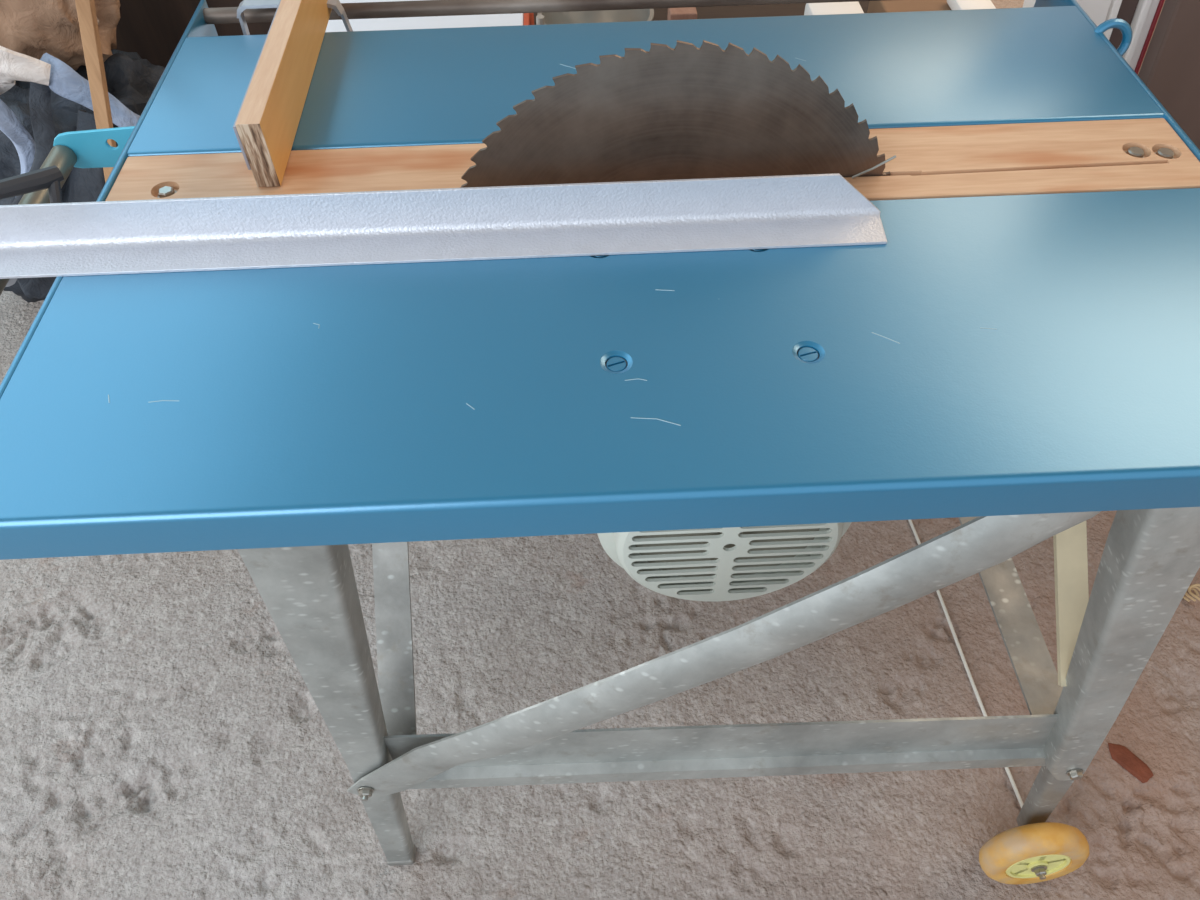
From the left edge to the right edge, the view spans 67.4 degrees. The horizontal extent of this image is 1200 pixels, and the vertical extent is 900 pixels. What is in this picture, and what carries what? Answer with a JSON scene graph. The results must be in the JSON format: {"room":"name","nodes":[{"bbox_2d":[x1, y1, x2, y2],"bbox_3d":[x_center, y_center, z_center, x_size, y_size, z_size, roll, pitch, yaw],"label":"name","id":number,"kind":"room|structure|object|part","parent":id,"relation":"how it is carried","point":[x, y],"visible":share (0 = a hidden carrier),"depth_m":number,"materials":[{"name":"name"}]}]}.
{"room":"woodworking shop","nodes":[
{"label":"woodworking shop","id":0,"kind":"room"},
{"bbox_2d":[0,0,1199,899],"bbox_3d":[0.030,0.126,1.618,7.000,0.028,8.250,-2,51,-1],"label":"floor","id":1,"kind":"structure","parent":0,"point":[162,737],"depth_m":1.36,"materials":[{"name":"carpet"}]},
{"bbox_2d":[0,49,164,302],"bbox_3d":[-1.069,-0.547,1.781,0.676,0.606,0.491,-2,51,-1],"label":"clothes","id":2,"kind":"object","parent":1,"relation":"on","point":[32,114],"visible":0.26,"depth_m":1.58,"materials":[{"name":"fabric"}]},
{"bbox_2d":[0,0,119,94],"bbox_3d":[-1.035,-0.806,1.468,0.386,0.417,0.372,-2,51,-1],"label":"sack","id":3,"kind":"object","parent":2,"relation":"on","point":[29,29],"visible":0.83,"depth_m":1.53,"materials":[{"name":"beige fabric"}]},
{"bbox_2d":[75,0,115,182],"bbox_3d":[-0.732,-0.408,1.353,0.332,1.090,0.016,-3,51,-2],"label":"wooden stick","id":4,"kind":"object","parent":1,"relation":"on","point":[86,11],"visible":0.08,"depth_m":1.22,"materials":[{"name":"brown wood"}]},
{"bbox_2d":[116,0,271,67],"bbox_3d":[-0.855,-1.136,1.940,0.550,1.100,0.415,-2,51,-1],"label":"base cabinet","id":5,"kind":"object","parent":1,"relation":"on","point":[153,29],"visible":0.02,"depth_m":1.90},
{"bbox_2d":[0,0,1199,883],"bbox_3d":[0.035,-0.004,1.077,1.155,0.977,0.804,-2,51,-1],"label":"saw","id":6,"kind":"object","parent":1,"relation":"on","point":[1017,361],"visible":0.98,"depth_m":0.72,"materials":[{"name":"blue paint"}]},
{"bbox_3d":[-0.444,-0.221,0.832,0.006,0.056,0.737,-2,51,-1],"label":"rail","id":7,"kind":"part","parent":6,"relation":"part of","materials":[{"name":"blue metal"}]},
{"bbox_2d":[233,0,352,186],"bbox_3d":[-0.340,-0.400,0.925,0.125,0.100,0.411,-2,51,-1],"label":"stick","id":8,"kind":"object","parent":6,"relation":"attached to","point":[265,126],"visible":0.93,"depth_m":0.84,"materials":[{"name":"brown wood"}]},
{"bbox_3d":[-0.232,0.286,0.922,0.131,0.834,0.041,-25,54,-18],"label":"leg","id":9,"kind":"part","parent":6,"relation":"part of","materials":[{"name":"metal"}]},
{"bbox_2d":[0,165,886,286],"bbox_3d":[-0.204,-0.202,0.779,0.880,0.090,0.137,-2,51,-1],"label":"fence","id":10,"kind":"object","parent":6,"relation":"on","point":[56,238],"visible":0.99,"depth_m":0.74,"materials":[{"name":"metal"}]},
{"bbox_3d":[-0.558,-0.211,0.775,0.181,0.047,0.029,-23,54,-17],"label":"clamp lever","id":11,"kind":"part","parent":10,"relation":"part of","materials":[{"name":"grey metal"}]},
{"bbox_3d":[0.059,-0.077,0.695,0.983,0.040,0.306,-2,51,-1],"label":"table panel","id":12,"kind":"part","parent":6,"relation":"part of","materials":[{"name":"blue paint"}]},
{"bbox_3d":[0.043,-0.375,0.939,0.983,0.040,0.232,-2,51,-1],"label":"table panel","id":13,"kind":"part","parent":6,"relation":"part of","materials":[{"name":"blue paint"}]},
{"bbox_3d":[0.068,-0.186,0.867,0.422,0.422,0.003,-2,51,-1],"label":"saw blade","id":14,"kind":"part","parent":6,"relation":"part of","materials":[{"name":"metal"}]},
{"bbox_3d":[0.114,-0.101,0.777,0.220,0.132,0.190,-2,51,-1],"label":"motor mount","id":15,"kind":"part","parent":6,"relation":"part of","materials":[{"name":"metal"}]},
{"bbox_3d":[0.149,0.328,1.024,0.766,0.144,0.022,-2,51,-1],"label":"rail","id":16,"kind":"part","parent":6,"relation":"part of","materials":[{"name":"metal"}]},
{"bbox_3d":[0.115,-0.002,0.904,0.248,0.248,0.193,-2,51,-1],"label":"motor","id":17,"kind":"part","parent":6,"relation":"part of","materials":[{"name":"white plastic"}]},
{"bbox_3d":[0.544,-0.263,0.847,0.006,0.056,0.737,-2,51,-1],"label":"rail","id":18,"kind":"part","parent":6,"relation":"part of","materials":[{"name":"blue metal"}]},
{"bbox_3d":[0.480,0.185,0.846,0.174,0.611,0.043,11,52,10],"label":"leg","id":19,"kind":"part","parent":6,"relation":"part of","materials":[{"name":"metal"}]},
{"bbox_2d":[534,1,868,24],"bbox_3d":[0.036,-0.595,1.836,1.180,0.550,0.760,-2,51,-1],"label":"workbench","id":20,"kind":"object","parent":1,"relation":"on","point":[771,10],"visible":0.02,"depth_m":1.65,"materials":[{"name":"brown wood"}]},
{"bbox_2d":[325,0,533,31],"bbox_3d":[-0.269,-0.668,1.472,0.315,0.116,0.320,-2,51,-1],"label":"box","id":21,"kind":"object","parent":20,"relation":"on","point":[374,24],"visible":0.02,"depth_m":1.39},
{"bbox_2d":[536,14,544,24],"bbox_3d":[-0.089,-0.594,1.385,0.011,0.150,0.023,-24,54,-17],"label":"metal rod","id":22,"kind":"object","parent":20,"relation":"on","point":[539,18],"visible":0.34,"depth_m":1.32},
{"bbox_2d":[537,9,653,24],"bbox_3d":[-0.006,-0.661,1.467,0.185,0.104,0.185,-2,51,-1],"label":"metal bowl","id":23,"kind":"object","parent":20,"relation":"on","point":[601,16],"visible":0.04,"depth_m":1.50,"materials":[{"name":"silver metal"}]},
{"bbox_2d":[667,7,696,19],"bbox_3d":[0.127,-0.630,1.420,0.041,0.134,0.040,-2,51,-1],"label":"wood block","id":24,"kind":"object","parent":20,"relation":"on","point":[686,13],"visible":0.24,"depth_m":1.36,"materials":[{"name":"brown wood"}]},
{"bbox_2d":[804,1,863,14],"bbox_3d":[0.381,-0.630,1.421,0.116,0.124,0.100,-2,51,-1],"label":"box","id":25,"kind":"object","parent":20,"relation":"on","point":[828,8],"visible":0.05,"depth_m":1.38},
{"bbox_2d":[867,0,950,12],"bbox_3d":[0.529,-0.664,1.460,0.160,0.104,0.170,-2,51,-1],"label":"cardboard box","id":26,"kind":"object","parent":20,"relation":"on","point":[885,6],"visible":0.03,"depth_m":1.43,"materials":[{"name":"brown cardboard"}]},
{"bbox_2d":[947,0,995,9],"bbox_3d":[0.558,-0.674,1.386,0.094,0.021,0.110,-2,51,-1],"label":"fitting","id":27,"kind":"object","parent":26,"relation":"on","point":[953,4],"visible":0.12,"depth_m":1.38,"materials":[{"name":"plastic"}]},
{"bbox_2d":[908,519,1022,807],"bbox_3d":[0.571,0.306,1.439,0.008,0.006,0.561,-5,51,-3],"label":"cord","id":28,"kind":"object","parent":1,"relation":"on","point":[1011,779],"visible":0.56,"depth_m":1.41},
{"bbox_2d":[1023,0,1164,74],"bbox_3d":[0.739,-0.620,1.390,0.291,1.251,0.085,-2,51,-1],"label":"door frame","id":29,"kind":"structure","parent":1,"relation":"on","point":[1142,16],"depth_m":1.32,"materials":[{"name":"white plastic"}]},
{"bbox_2d":[1108,743,1153,782],"bbox_3d":[0.773,0.454,1.315,0.030,0.008,0.068,-31,57,-22],"label":"fragment","id":30,"kind":"object","parent":1,"relation":"on","point":[1123,756],"visible":1,"depth_m":1.31,"materials":[{"name":"brown wood"}]},
{"bbox_2d":[1138,0,1199,149],"bbox_3d":[1.190,-0.696,1.234,0.915,1.569,0.035,-2,51,-1],"label":"door leaf","id":31,"kind":"structure","parent":1,"relation":"on","point":[1170,67],"depth_m":1.34,"materials":[{"name":"brown wood"}]},
{"bbox_2d":[1183,584,1199,601],"bbox_3d":[0.973,0.236,1.481,0.027,0.022,0.035,22,54,18],"label":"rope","id":32,"kind":"object","parent":1,"relation":"on","point":[1192,587],"visible":0.82,"depth_m":1.48,"materials":[{"name":"beige fabric"}]}
]}

